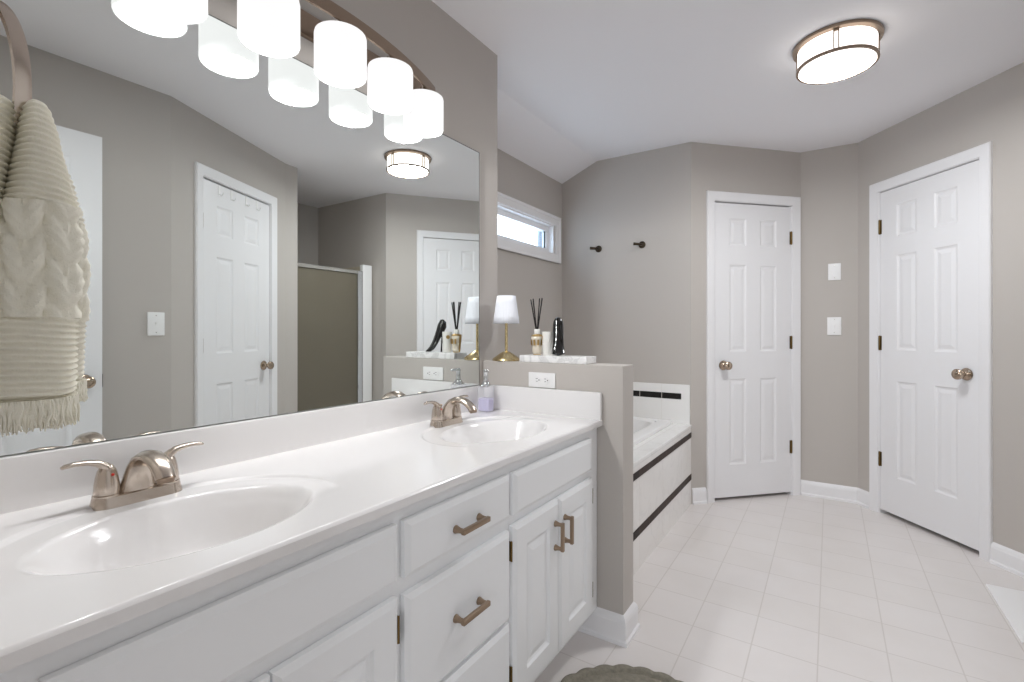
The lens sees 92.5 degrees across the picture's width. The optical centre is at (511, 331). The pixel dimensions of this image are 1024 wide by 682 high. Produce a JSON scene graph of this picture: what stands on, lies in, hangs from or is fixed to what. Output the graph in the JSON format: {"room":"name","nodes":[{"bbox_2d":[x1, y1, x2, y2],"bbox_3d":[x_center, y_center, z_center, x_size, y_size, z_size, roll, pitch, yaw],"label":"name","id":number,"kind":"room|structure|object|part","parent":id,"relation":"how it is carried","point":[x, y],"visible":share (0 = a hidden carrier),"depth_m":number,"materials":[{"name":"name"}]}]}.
{"room":"bathroom","nodes":[
{"label":"bathroom","id":0,"kind":"room"},
{"bbox_2d":[5,0,496,456],"bbox_3d":[-0.843,-0.060,1.605,0.620,2.400,1.898,0,0,33],"label":"wall","id":1,"kind":"structure","parent":0,"point":[463,70],"depth_m":1.98,"materials":[{"name":"beige paint"}]},
{"bbox_2d":[0,0,479,456],"bbox_3d":[-0.584,-0.272,1.427,0.006,0.999,1.625,0,0,33],"label":"wall mirror","id":2,"kind":"object","parent":1,"relation":"attached to","point":[266,240],"visible":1,"depth_m":1.25,"materials":[{"name":"clear glass"}]},
{"bbox_2d":[0,385,483,514],"bbox_3d":[-0.570,0.280,1.436,0.020,0.103,1.659,0,0,33],"label":"backsplash","id":3,"kind":"structure","parent":1,"relation":"attached to","point":[35,479],"depth_m":1.19,"materials":[{"name":"white stone"}]},
{"bbox_2d":[136,0,443,137],"bbox_3d":[-0.507,-0.817,1.395,0.202,0.196,0.941,0,0,33],"label":"vanity light","id":4,"kind":"object","parent":1,"relation":"attached to","point":[270,28],"visible":1,"depth_m":1.34,"materials":[{"name":"white glass"}]},
{"bbox_3d":[-0.750,-0.778,1.076,0.141,0.118,0.141,0,0,33],"label":"lamp shade","id":5,"kind":"part","parent":4,"relation":"part of","materials":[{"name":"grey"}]},
{"bbox_3d":[-0.603,-0.778,1.219,0.141,0.118,0.141,0,0,33],"label":"lamp shade","id":6,"kind":"part","parent":4,"relation":"part of","materials":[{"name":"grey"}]},
{"bbox_3d":[-0.482,-0.778,1.379,0.141,0.118,0.141,0,0,33],"label":"lamp shade","id":7,"kind":"part","parent":4,"relation":"part of","materials":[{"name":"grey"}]},
{"bbox_3d":[-0.386,-0.778,1.555,0.141,0.118,0.141,0,0,33],"label":"lamp shade","id":8,"kind":"part","parent":4,"relation":"part of","materials":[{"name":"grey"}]},
{"bbox_3d":[-0.315,-0.778,1.747,0.141,0.118,0.141,0,0,33],"label":"lamp shade","id":9,"kind":"part","parent":4,"relation":"part of","materials":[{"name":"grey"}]},
{"bbox_2d":[497,148,561,357],"bbox_3d":[-0.050,-0.060,3.208,0.120,2.400,1.670,0,0,33],"label":"wall","id":10,"kind":"structure","parent":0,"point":[526,278],"depth_m":3.34,"materials":[{"name":"beige paint"}]},
{"bbox_2d":[497,191,560,263],"bbox_3d":[-0.053,-0.689,3.167,0.126,0.346,1.378,0,0,33],"label":"window","id":11,"kind":"structure","parent":10,"relation":"attached to","point":[509,208],"depth_m":3.39,"materials":[{"name":"white"}]},
{"bbox_3d":[-0.061,-0.682,3.172,0.108,0.239,1.222,0,0,33],"label":"sash","id":12,"kind":"part","parent":11,"relation":"part of","materials":[{"name":"white"}]},
{"bbox_2d":[483,360,632,614],"bbox_3d":[0.157,0.632,2.020,0.667,1.015,0.110,0,0,33],"label":"wall","id":13,"kind":"structure","parent":0,"point":[614,381],"depth_m":1.83,"materials":[{"name":"beige paint"}]},
{"bbox_2d":[492,295,519,360],"bbox_3d":[-0.025,-0.017,2.141,0.124,0.282,0.124,0,0,33],"label":"table lamp","id":14,"kind":"object","parent":13,"relation":"on","point":[506,311],"visible":1,"depth_m":2.10,"materials":[{"name":"white fabric"}]},
{"bbox_3d":[-0.025,-0.097,2.141,0.115,0.120,0.115,0,0,33],"label":"lamp shade","id":15,"kind":"part","parent":14,"relation":"part of","materials":[{"name":"white fabric"}]},
{"bbox_3d":[-0.025,0.017,2.141,0.013,0.139,0.013,0,0,33],"label":"stem","id":16,"kind":"part","parent":14,"relation":"part of","materials":[{"name":"gold metal"}]},
{"bbox_2d":[529,372,555,387],"bbox_3d":[0.120,0.194,1.973,0.123,0.060,0.009,0,0,33],"label":"power outlet","id":17,"kind":"object","parent":13,"relation":"attached to","point":[536,379],"visible":1,"depth_m":1.97,"materials":[{"name":"white plastic"}]},
{"bbox_2d":[534,376,540,383],"bbox_3d":[0.102,0.194,1.982,0.033,0.033,0.003,0,0,33],"label":"receptacle","id":18,"kind":"object","parent":17,"relation":"attached to","point":[537,379],"depth_m":1.98,"materials":[{"name":"white plastic"}]},
{"bbox_2d":[542,376,548,383],"bbox_3d":[0.135,0.194,1.960,0.033,0.033,0.003,0,0,33],"label":"receptacle","id":19,"kind":"object","parent":17,"relation":"attached to","point":[545,379],"depth_m":1.96,"materials":[{"name":"white plastic"}]},
{"bbox_2d":[520,354,595,363],"bbox_3d":[0.184,0.111,2.005,0.304,0.028,0.094,0,0,33],"label":"display tray","id":20,"kind":"object","parent":13,"relation":"on","point":[566,359],"visible":1,"depth_m":1.95,"materials":[{"name":"white stone"}]},
{"bbox_2d":[530,298,542,354],"bbox_3d":[0.106,-0.024,2.081,0.055,0.240,0.054,0,0,-30],"label":"reed diffuser","id":21,"kind":"object","parent":20,"relation":"on","point":[536,338],"visible":0.87,"depth_m":2.07,"materials":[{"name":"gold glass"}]},
{"bbox_2d":[531,334,541,354],"bbox_3d":[0.106,0.051,2.084,0.049,0.090,0.049,0,0,33],"label":"bottle","id":22,"kind":"object","parent":20,"relation":"on","point":[536,339],"depth_m":2.06,"materials":[{"name":"gold metal"}]},
{"bbox_2d":[542,332,552,354],"bbox_3d":[0.149,0.047,2.051,0.046,0.098,0.046,0,0,33],"label":"tumbler","id":23,"kind":"object","parent":20,"relation":"on","point":[547,337],"visible":0.94,"depth_m":2.03,"materials":[{"name":"white ceramic"}]},
{"bbox_2d":[552,317,564,355],"bbox_3d":[0.190,0.017,2.007,0.053,0.158,0.103,0,0,5],"label":"bottle","id":24,"kind":"object","parent":20,"relation":"on","point":[558,349],"visible":1,"depth_m":2.00,"materials":[{"name":"black paint"}]},
{"bbox_2d":[577,601,639,647],"bbox_3d":[0.363,1.088,1.887,0.217,0.104,0.150,0,0,33],"label":"baseboard","id":25,"kind":"structure","parent":13,"relation":"attached to","point":[612,627],"depth_m":1.82,"materials":[{"name":"white wood"}]},
{"bbox_2d":[562,142,690,424],"bbox_3d":[0.768,-0.060,3.592,1.076,2.400,0.120,0,0,33],"label":"wall","id":26,"kind":"structure","parent":0,"point":[625,302],"depth_m":3.47,"materials":[{"name":"beige paint"}]},
{"bbox_2d":[590,246,601,251],"bbox_3d":[0.606,-0.610,3.588,0.096,0.050,0.045,0,0,-26],"label":"wall hook","id":27,"kind":"object","parent":26,"relation":"attached to","point":[598,248],"visible":1,"depth_m":3.59,"materials":[{"name":"brown metal"}]},
{"bbox_2d":[633,241,645,247],"bbox_3d":[0.879,-0.610,3.411,0.096,0.050,0.045,0,0,-26],"label":"wall hook","id":28,"kind":"object","parent":26,"relation":"attached to","point":[641,244],"visible":1,"depth_m":3.41,"materials":[{"name":"brown metal"}]},
{"bbox_2d":[431,0,1023,183],"bbox_3d":[1.212,-1.215,1.741,3.920,0.290,4.360,0,0,33],"label":"ceiling","id":29,"kind":"structure","parent":0,"point":[581,83],"depth_m":2.36,"materials":[{"name":"white paint"}]},
{"bbox_2d":[792,19,884,84],"bbox_3d":[1.413,-1.207,2.135,0.336,0.104,0.336,0,0,33],"label":"ceiling light","id":30,"kind":"object","parent":29,"relation":"attached to","point":[842,50],"visible":1,"depth_m":2.06,"materials":[{"name":"white glass"}]},
{"bbox_2d":[691,142,799,503],"bbox_3d":[1.591,-0.060,3.413,0.861,2.400,0.140,0,0,-13],"label":"wall","id":31,"kind":"structure","parent":0,"point":[714,167],"depth_m":3.27,"materials":[{"name":"beige paint"}]},
{"bbox_2d":[692,487,706,504],"bbox_3d":[1.245,1.088,3.252,0.102,0.104,0.020,0,0,-13],"label":"baseboard","id":32,"kind":"structure","parent":31,"relation":"attached to","point":[699,495],"depth_m":3.25,"materials":[{"name":"white wood"}]},
{"bbox_2d":[715,202,791,497],"bbox_3d":[1.665,0.123,3.346,0.624,1.990,0.106,0,0,-13],"label":"door","id":33,"kind":"structure","parent":31,"relation":"in","point":[753,338],"depth_m":3.36,"materials":[{"name":"white paint"}]},
{"bbox_3d":[1.433,0.225,3.275,0.066,0.066,0.072,0,0,-13],"label":"knob","id":34,"kind":"part","parent":33,"relation":"part of","materials":[{"name":"gold metal"}]},
{"bbox_2d":[706,190,800,502],"bbox_3d":[1.645,0.099,3.406,0.736,2.083,0.138,0,0,-13],"label":"door frame","id":35,"kind":"structure","parent":31,"relation":"attached to","point":[712,197],"depth_m":3.34,"materials":[{"name":"white wood"}]},
{"bbox_2d":[534,492,1023,681],"bbox_3d":[1.212,1.180,1.741,3.920,0.080,4.360,0,0,33],"label":"floor","id":36,"kind":"structure","parent":0,"point":[772,587],"depth_m":2.05,"materials":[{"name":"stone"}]},
{"bbox_2d":[0,428,596,681],"bbox_3d":[-0.333,0.746,1.281,0.584,0.789,1.655,0,0,33],"label":"vanity cabinet","id":37,"kind":"object","parent":36,"relation":"on","point":[487,577],"visible":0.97,"depth_m":1.00,"materials":[{"name":"white paint"}]},
{"bbox_3d":[-0.373,0.442,0.756,0.019,0.117,0.524,0,0,33],"label":"false drawer","id":38,"kind":"part","parent":37,"relation":"part of","materials":[{"name":"white paint"}]},
{"bbox_3d":[-0.445,0.771,0.646,0.019,0.487,0.260,0,0,33],"label":"cabinet door","id":39,"kind":"part","parent":37,"relation":"part of","materials":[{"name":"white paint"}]},
{"bbox_2d":[0,385,601,673],"bbox_3d":[-0.345,0.342,1.291,0.555,0.232,1.659,0,0,33],"label":"countertop","id":40,"kind":"structure","parent":37,"relation":"on","point":[256,493],"depth_m":0.98,"materials":[{"name":"white stone"}]},
{"bbox_2d":[60,441,203,510],"bbox_3d":[-0.736,0.282,0.982,0.185,0.104,0.186,0,0,-8],"label":"faucet","id":41,"kind":"object","parent":40,"relation":"on","point":[149,474],"visible":1,"depth_m":0.94,"materials":[{"name":"silver metal"}]},
{"bbox_3d":[-0.792,0.258,0.917,0.027,0.040,0.083,0,0,33],"label":"lever","id":42,"kind":"part","parent":41,"relation":"part of","materials":[{"name":"silver metal"}]},
{"bbox_3d":[-0.777,0.283,0.940,0.045,0.061,0.045,0,0,33],"label":"handle","id":43,"kind":"part","parent":41,"relation":"part of","materials":[{"name":"silver metal"}]},
{"bbox_3d":[-0.749,0.323,0.982,0.054,0.022,0.156,0,0,33],"label":"plate","id":44,"kind":"part","parent":41,"relation":"part of","materials":[{"name":"silver metal"}]},
{"bbox_3d":[-0.703,0.275,0.953,0.152,0.090,0.072,0,0,33],"label":"spout","id":45,"kind":"part","parent":41,"relation":"part of","materials":[{"name":"silver metal"}]},
{"bbox_3d":[-0.722,0.283,1.025,0.045,0.061,0.045,0,0,33],"label":"handle","id":46,"kind":"part","parent":41,"relation":"part of","materials":[{"name":"silver metal"}]},
{"bbox_3d":[-0.707,0.258,1.048,0.027,0.040,0.083,0,0,33],"label":"lever","id":47,"kind":"part","parent":41,"relation":"part of","materials":[{"name":"silver metal"}]},
{"bbox_2d":[11,484,317,576],"bbox_3d":[-0.565,0.393,0.867,0.322,0.130,0.452,0,0,33],"label":"basin","id":48,"kind":"object","parent":40,"relation":"in","point":[141,540],"depth_m":0.91,"materials":[{"name":"white ceramic"}]},
{"bbox_2d":[424,395,476,427],"bbox_3d":[-0.223,0.282,1.774,0.185,0.104,0.186,0,0,-8],"label":"faucet","id":49,"kind":"object","parent":40,"relation":"on","point":[450,414],"visible":0.99,"depth_m":1.73,"materials":[{"name":"silver metal"}]},
{"bbox_3d":[-0.279,0.258,1.708,0.027,0.040,0.083,0,0,33],"label":"lever","id":50,"kind":"part","parent":49,"relation":"part of","materials":[{"name":"silver metal"}]},
{"bbox_3d":[-0.264,0.283,1.731,0.045,0.061,0.045,0,0,33],"label":"handle","id":51,"kind":"part","parent":49,"relation":"part of","materials":[{"name":"silver metal"}]},
{"bbox_3d":[-0.236,0.323,1.774,0.054,0.022,0.156,0,0,33],"label":"plate","id":52,"kind":"part","parent":49,"relation":"part of","materials":[{"name":"silver metal"}]},
{"bbox_3d":[-0.209,0.283,1.817,0.045,0.061,0.045,0,0,33],"label":"handle","id":53,"kind":"part","parent":49,"relation":"part of","materials":[{"name":"silver metal"}]},
{"bbox_3d":[-0.190,0.275,1.744,0.152,0.090,0.072,0,0,33],"label":"spout","id":54,"kind":"part","parent":49,"relation":"part of","materials":[{"name":"silver metal"}]},
{"bbox_2d":[478,369,492,410],"bbox_3d":[-0.108,0.241,2.023,0.058,0.173,0.057,0,0,33],"label":"soap dispenser","id":55,"kind":"object","parent":40,"relation":"on","point":[484,403],"visible":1,"depth_m":2.01,"materials":[{"name":"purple plastic"}]},
{"bbox_2d":[439,420,548,443],"bbox_3d":[-0.054,0.393,1.655,0.322,0.130,0.452,0,0,33],"label":"basin","id":56,"kind":"object","parent":40,"relation":"in","point":[476,431],"depth_m":1.79,"materials":[{"name":"white ceramic"}]},
{"bbox_3d":[-0.301,0.771,0.867,0.019,0.487,0.260,0,0,33],"label":"cabinet door","id":57,"kind":"part","parent":37,"relation":"part of","materials":[{"name":"white paint"}]},
{"bbox_3d":[-0.115,0.652,1.155,0.019,0.237,0.386,0,0,33],"label":"drawer","id":58,"kind":"part","parent":37,"relation":"part of","materials":[{"name":"white paint"}]},
{"bbox_3d":[-0.115,0.442,1.155,0.019,0.117,0.386,0,0,33],"label":"drawer","id":59,"kind":"part","parent":37,"relation":"part of","materials":[{"name":"white paint"}]},
{"bbox_3d":[-0.092,0.652,1.145,0.031,0.019,0.107,0,0,33],"label":"pull handle","id":60,"kind":"part","parent":37,"relation":"part of","materials":[{"name":"beige metal"}]},
{"bbox_3d":[-0.092,0.450,1.145,0.031,0.019,0.107,0,0,33],"label":"pull handle","id":61,"kind":"part","parent":37,"relation":"part of","materials":[{"name":"beige metal"}]},
{"bbox_3d":[-0.115,0.898,1.155,0.019,0.233,0.386,0,0,33],"label":"drawer","id":62,"kind":"part","parent":37,"relation":"part of","materials":[{"name":"white paint"}]},
{"bbox_3d":[0.071,0.771,1.442,0.019,0.487,0.263,0,0,33],"label":"cabinet door","id":63,"kind":"part","parent":37,"relation":"part of","materials":[{"name":"white paint"}]},
{"bbox_3d":[0.142,0.442,1.552,0.019,0.117,0.520,0,0,33],"label":"false drawer","id":64,"kind":"part","parent":37,"relation":"part of","materials":[{"name":"white paint"}]},
{"bbox_3d":[0.147,0.632,1.513,0.031,0.093,0.019,0,0,33],"label":"pull handle","id":65,"kind":"part","parent":37,"relation":"part of","materials":[{"name":"beige metal"}]},
{"bbox_3d":[0.182,0.632,1.568,0.031,0.093,0.019,0,0,33],"label":"pull handle","id":66,"kind":"part","parent":37,"relation":"part of","materials":[{"name":"beige metal"}]},
{"bbox_3d":[0.216,0.771,1.666,0.019,0.487,0.264,0,0,33],"label":"cabinet door","id":67,"kind":"part","parent":37,"relation":"part of","materials":[{"name":"white paint"}]},
{"bbox_2d":[561,664,682,681],"bbox_3d":[0.349,1.131,1.376,0.582,0.018,0.586,0,0,19],"label":"round rug","id":68,"kind":"object","parent":36,"relation":"on","point":[604,672],"visible":1,"depth_m":1.60,"materials":[{"name":"grey fabric"}]},
{"bbox_2d":[633,382,690,575],"bbox_3d":[0.371,0.746,2.863,0.959,0.788,1.534,0,0,33],"label":"bathtub","id":69,"kind":"object","parent":36,"relation":"on","point":[661,412],"visible":0.09,"depth_m":2.85,"materials":[{"name":"white stone"}]},
{"bbox_2d":[633,417,671,445],"bbox_3d":[0.356,0.803,2.894,0.790,0.433,1.385,0,0,33],"label":"tub","id":70,"kind":"object","parent":69,"relation":"in","point":[644,429],"depth_m":3.08,"materials":[{"name":"white ceramic"}]},
{"bbox_2d":[986,584,1023,642],"bbox_3d":[2.133,1.135,1.913,0.320,0.008,0.490,0,0,33],"label":"bath mat","id":71,"kind":"object","parent":36,"relation":"on","point":[1010,601],"visible":1,"depth_m":2.04,"materials":[{"name":"white fabric"}]},
{"bbox_2d":[800,143,857,487],"bbox_3d":[2.210,-0.060,3.394,0.401,2.400,0.120,0,0,33],"label":"wall","id":72,"kind":"structure","parent":0,"point":[828,176],"depth_m":3.35,"materials":[{"name":"beige paint"}]},
{"bbox_2d":[827,317,840,334],"bbox_3d":[2.188,-0.040,3.326,0.080,0.122,0.016,0,0,33],"label":"light switch","id":73,"kind":"object","parent":72,"relation":"attached to","point":[833,323],"visible":1,"depth_m":3.33,"materials":[{"name":"white plastic"}]},
{"bbox_2d":[828,263,840,279],"bbox_3d":[2.190,-0.409,3.329,0.072,0.113,0.008,0,0,33],"label":"wall plate","id":74,"kind":"object","parent":72,"relation":"attached to","point":[834,270],"visible":1,"depth_m":3.33,"materials":[{"name":"white plastic"}]},
{"bbox_2d":[801,480,868,508],"bbox_3d":[2.185,1.088,3.318,0.410,0.104,0.084,0,0,44],"label":"baseboard","id":75,"kind":"structure","parent":72,"relation":"attached to","point":[855,495],"depth_m":3.32,"materials":[{"name":"white wood"}]},
{"bbox_2d":[858,62,1023,553],"bbox_3d":[2.422,-0.060,2.710,0.140,2.400,1.119,0,0,-5],"label":"wall","id":76,"kind":"structure","parent":0,"point":[992,109],"depth_m":2.40,"materials":[{"name":"beige paint"}]},
{"bbox_2d":[878,160,978,550],"bbox_3d":[2.332,0.119,2.793,0.106,1.990,0.624,0,0,-5],"label":"door","id":77,"kind":"structure","parent":76,"relation":"in","point":[928,228],"depth_m":2.74,"materials":[{"name":"white paint"}]},
{"bbox_3d":[2.336,0.220,2.551,0.072,0.066,0.066,0,0,-5],"label":"knob","id":78,"kind":"part","parent":77,"relation":"part of","materials":[{"name":"gold metal"}]},
{"bbox_2d":[869,141,992,561],"bbox_3d":[2.396,0.099,2.793,0.138,2.083,0.736,0,0,-5],"label":"door frame","id":79,"kind":"structure","parent":76,"relation":"attached to","point":[983,153],"depth_m":2.48,"materials":[{"name":"white wood"}]},
{"bbox_2d":[989,542,1023,577],"bbox_3d":[2.413,1.088,2.207,0.118,0.104,0.431,0,0,-25],"label":"baseboard","id":80,"kind":"structure","parent":76,"relation":"attached to","point":[1008,559],"depth_m":2.34,"materials":[{"name":"white wood"}]},
{"bbox_3d":[-0.351,-0.060,0.230,4.900,2.400,0.125,0,0,33],"label":"wall","id":81,"kind":"structure","parent":0,"visible":0},
{"bbox_2d":[0,0,31,135],"bbox_3d":[-0.472,-0.205,0.415,0.193,0.226,0.053,0,0,33],"label":"towel ring","id":82,"kind":"object","parent":81,"relation":"attached to","point":[20,59],"visible":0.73,"depth_m":0.38,"materials":[{"name":"silver metal"}]},
{"bbox_2d":[0,94,90,436],"bbox_3d":[-0.406,-0.056,0.404,0.087,0.265,0.142,0,0,-39],"label":"hand towel","id":83,"kind":"object","parent":82,"relation":"hanging from","point":[45,274],"visible":1,"depth_m":0.37,"materials":[{"name":"beige fabric"}]}
]}

